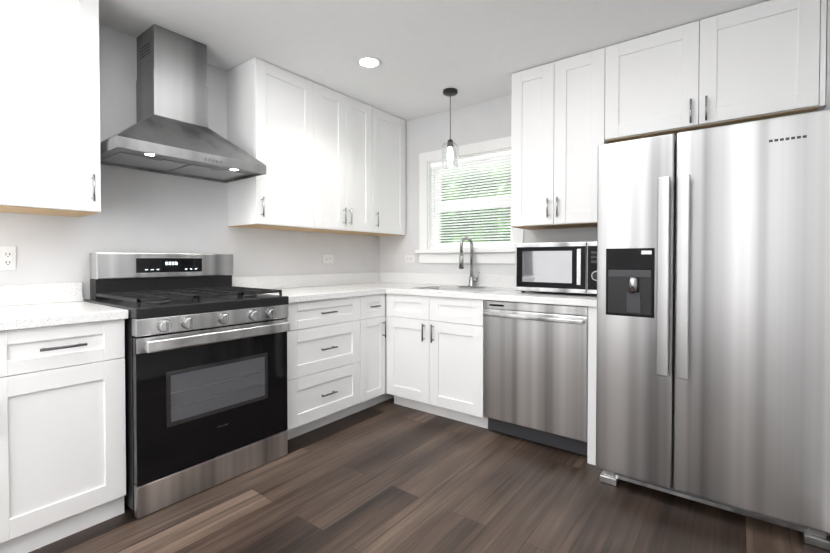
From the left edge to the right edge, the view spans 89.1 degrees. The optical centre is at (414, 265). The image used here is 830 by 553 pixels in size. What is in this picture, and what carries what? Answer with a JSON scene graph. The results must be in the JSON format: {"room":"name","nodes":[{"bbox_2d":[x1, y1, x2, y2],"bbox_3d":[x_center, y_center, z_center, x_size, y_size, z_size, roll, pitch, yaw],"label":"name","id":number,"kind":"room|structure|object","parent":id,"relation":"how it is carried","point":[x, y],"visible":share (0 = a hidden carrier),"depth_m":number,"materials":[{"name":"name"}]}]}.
{"room":"kitchen","nodes":[
{"label":"kitchen","id":0,"kind":"room"},
{"bbox_2d":[0,24,379,300],"bbox_3d":[-1.800,-0.113,2.442,0.150,2.475,4.880,1,1,37],"label":"wall","id":1,"kind":"structure","parent":0,"point":[146,212],"depth_m":2.54,"materials":[{"name":"paint"}]},
{"bbox_2d":[0,246,15,269],"bbox_3d":[-2.032,-0.036,2.005,0.011,0.118,0.198,1,1,37],"label":"electrical outlet","id":2,"kind":"object","parent":1,"relation":"attached to","point":[7,257],"visible":1,"depth_m":2.06,"materials":[{"name":"white plastic"}]},
{"bbox_2d":[0,0,100,216],"bbox_3d":[-1.810,-0.799,1.976,0.383,1.081,0.469,1,1,37],"label":"upper cabinet","id":3,"kind":"object","parent":1,"relation":"attached to","point":[50,159],"visible":1,"depth_m":1.93,"materials":[{"name":"white wood"}]},
{"bbox_2d":[100,24,265,182],"bbox_3d":[-1.366,-0.959,2.457,0.502,0.780,0.800,1,1,37],"label":"range hood","id":4,"kind":"object","parent":1,"relation":"attached to","point":[169,132],"visible":0.96,"depth_m":2.42,"materials":[{"name":"metal"}]},
{"bbox_2d":[227,57,326,232],"bbox_3d":[-1.004,-0.818,3.062,0.348,1.077,0.557,1,1,37],"label":"upper cabinet","id":5,"kind":"object","parent":1,"relation":"attached to","point":[277,116],"depth_m":2.91,"materials":[{"name":"white wood"}]},
{"bbox_2d":[323,255,332,262],"bbox_3d":[-0.758,-0.059,3.679,0.008,0.075,0.118,1,1,37],"label":"electrical outlet","id":6,"kind":"object","parent":1,"relation":"attached to","point":[327,258],"visible":1,"depth_m":3.67,"materials":[{"name":"white plastic"}]},
{"bbox_2d":[319,88,382,235],"bbox_3d":[-0.693,-0.824,3.471,0.348,1.077,0.789,1,1,37],"label":"upper cabinet","id":7,"kind":"object","parent":1,"relation":"attached to","point":[333,161],"depth_m":3.45,"materials":[{"name":"white wood"}]},
{"bbox_2d":[371,111,405,236],"bbox_3d":[-0.382,-0.830,3.879,0.348,1.077,0.555,1,1,37],"label":"upper cabinet","id":8,"kind":"object","parent":1,"relation":"attached to","point":[394,128],"depth_m":3.86,"materials":[{"name":"white wood"}]},
{"bbox_2d":[29,397,829,552],"bbox_3d":[-0.479,1.189,1.455,3.472,0.100,4.880,1,1,37],"label":"floor","id":9,"kind":"structure","parent":0,"point":[388,476],"depth_m":1.97,"materials":[{"name":"brown wood"}]},
{"bbox_2d":[0,319,125,552],"bbox_3d":[-1.824,0.688,1.732,0.683,0.894,0.903,1,1,37],"label":"base cabinet","id":10,"kind":"object","parent":9,"relation":"on","point":[62,437],"visible":0.94,"depth_m":1.73,"materials":[{"name":"white wood"}]},
{"bbox_2d":[0,283,127,330],"bbox_3d":[-1.828,0.170,1.733,0.666,0.140,0.911,1,1,37],"label":"countertop","id":11,"kind":"structure","parent":10,"relation":"on","point":[32,306],"depth_m":1.94,"materials":[{"name":"stone"}]},
{"bbox_2d":[84,253,289,518],"bbox_3d":[-1.249,0.526,2.376,0.770,1.197,0.797,1,1,37],"label":"range","id":12,"kind":"object","parent":9,"relation":"on","point":[205,357],"visible":0.96,"depth_m":2.15,"materials":[{"name":"black metal"}]},
{"bbox_2d":[286,295,369,439],"bbox_3d":[-0.832,0.668,3.064,0.648,0.894,0.700,1,1,37],"label":"base cabinet","id":13,"kind":"object","parent":9,"relation":"on","point":[336,358],"depth_m":2.85,"materials":[{"name":"white wood"}]},
{"bbox_2d":[232,272,387,302],"bbox_3d":[-0.764,0.149,3.109,0.690,0.140,0.890,1,1,37],"label":"countertop","id":14,"kind":"structure","parent":13,"relation":"on","point":[299,288],"depth_m":3.28,"materials":[{"name":"stone"}]},
{"bbox_2d":[370,294,389,406],"bbox_3d":[-0.573,0.663,3.403,0.648,0.894,0.279,1,1,37],"label":"base cabinet","id":15,"kind":"object","parent":9,"relation":"on","point":[378,394],"depth_m":3.26,"materials":[{"name":"white wood"}]},
{"bbox_2d":[386,294,487,428],"bbox_3d":[0.298,0.664,3.302,0.856,0.894,0.684,1,1,37],"label":"base cabinet","id":16,"kind":"object","parent":9,"relation":"on","point":[435,355],"visible":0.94,"depth_m":3.03,"materials":[{"name":"white wood"}]},
{"bbox_2d":[388,272,596,306],"bbox_3d":[0.341,0.147,3.259,2.266,0.140,0.688,1,1,37],"label":"countertop","id":17,"kind":"structure","parent":16,"relation":"on","point":[499,287],"depth_m":3.27,"materials":[{"name":"stone"}]},
{"bbox_2d":[459,237,486,286],"bbox_3d":[0.439,-0.032,3.443,0.250,0.410,0.155,1,1,37],"label":"faucet","id":18,"kind":"object","parent":17,"relation":"on","point":[472,280],"visible":0.98,"depth_m":3.46,"materials":[{"name":"silver metal"}]},
{"bbox_2d":[515,241,596,294],"bbox_3d":[1.033,0.015,2.841,0.595,0.335,0.445,1,1,37],"label":"microwave","id":19,"kind":"object","parent":17,"relation":"on","point":[562,267],"visible":0.71,"depth_m":2.68,"materials":[{"name":"grey metal"}]},
{"bbox_2d":[483,300,587,456],"bbox_3d":[0.895,0.672,2.828,0.658,0.891,0.674,1,1,37],"label":"dishwasher","id":20,"kind":"object","parent":9,"relation":"on","point":[535,372],"visible":0.88,"depth_m":2.57,"materials":[{"name":"grey metal"}]},
{"bbox_2d":[587,307,596,464],"bbox_3d":[1.216,0.674,2.625,0.094,0.894,0.648,1,1,37],"label":"filler panel","id":21,"kind":"object","parent":9,"relation":"on","point":[592,345],"visible":0.14,"depth_m":2.38,"materials":[{"name":"white wood"}]},
{"bbox_2d":[596,109,829,549],"bbox_3d":[1.508,0.258,2.186,0.880,1.739,0.907,1,1,37],"label":"fridge","id":22,"kind":"object","parent":9,"relation":"on","point":[713,328],"visible":1,"depth_m":1.83,"materials":[{"name":"grey metal"}]},
{"bbox_2d":[99,0,768,120],"bbox_3d":[-0.479,-1.386,1.416,3.472,0.100,4.880,1,1,37],"label":"ceiling","id":23,"kind":"structure","parent":0,"point":[426,52],"depth_m":2.45,"materials":[{"name":"paint"}]},
{"bbox_2d":[356,56,381,68],"bbox_3d":[-0.307,-1.353,2.807,0.170,0.006,0.170,1,1,37],"label":"recessed light","id":24,"kind":"object","parent":23,"relation":"in","point":[369,62],"visible":1,"depth_m":2.81,"materials":[{"name":"white plastic"}]},
{"bbox_2d":[442,88,458,168],"bbox_3d":[0.275,-1.065,3.286,0.134,0.596,0.134,1,1,37],"label":"pendant light","id":25,"kind":"object","parent":23,"relation":"hanging from","point":[449,92],"visible":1,"depth_m":3.27,"materials":[{"name":"clear glass"}]},
{"bbox_2d":[380,94,596,274],"bbox_3d":[0.955,-0.126,3.317,3.172,2.475,0.150,1,1,37],"label":"wall","id":26,"kind":"structure","parent":0,"point":[486,120],"depth_m":3.72,"materials":[{"name":"paint"}]},
{"bbox_2d":[405,255,414,262],"bbox_3d":[-0.049,-0.064,3.982,0.118,0.075,0.008,1,1,37],"label":"electrical outlet","id":27,"kind":"object","parent":26,"relation":"attached to","point":[409,258],"visible":1,"depth_m":3.98,"materials":[{"name":"white plastic"}]},
{"bbox_2d":[415,136,523,263],"bbox_3d":[0.474,-0.526,3.630,1.050,1.009,0.185,1,1,37],"label":"window unit","id":28,"kind":"structure","parent":26,"relation":"in","point":[433,206],"depth_m":3.64,"materials":[{"name":"white wood"}]},
{"bbox_2d":[511,42,622,229],"bbox_3d":[1.063,-0.816,2.909,0.699,1.077,0.348,1,1,37],"label":"upper cabinet","id":29,"kind":"object","parent":26,"relation":"attached to","point":[562,110],"depth_m":2.76,"materials":[{"name":"white wood"}]},
{"bbox_2d":[619,0,826,140],"bbox_3d":[1.670,-1.062,2.442,0.985,0.570,0.348,1,1,37],"label":"upper cabinet","id":30,"kind":"object","parent":26,"relation":"attached to","point":[755,62],"depth_m":2.24,"materials":[{"name":"white wood"}]},
{"bbox_2d":[823,0,829,109],"bbox_3d":[0.843,-0.083,0.429,0.150,2.475,4.880,1,1,37],"label":"wall","id":31,"kind":"structure","parent":0,"point":[827,100],"depth_m":1.98,"materials":[{"name":"paint"}]},
{"label":"outside","id":32,"kind":"structure","parent":0,"visible":0},
{"bbox_2d":[441,161,510,242],"bbox_3d":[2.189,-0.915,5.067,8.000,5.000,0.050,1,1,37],"label":"trees","id":33,"kind":"object","parent":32,"point":[476,210],"depth_m":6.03,"materials":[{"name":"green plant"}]}
]}

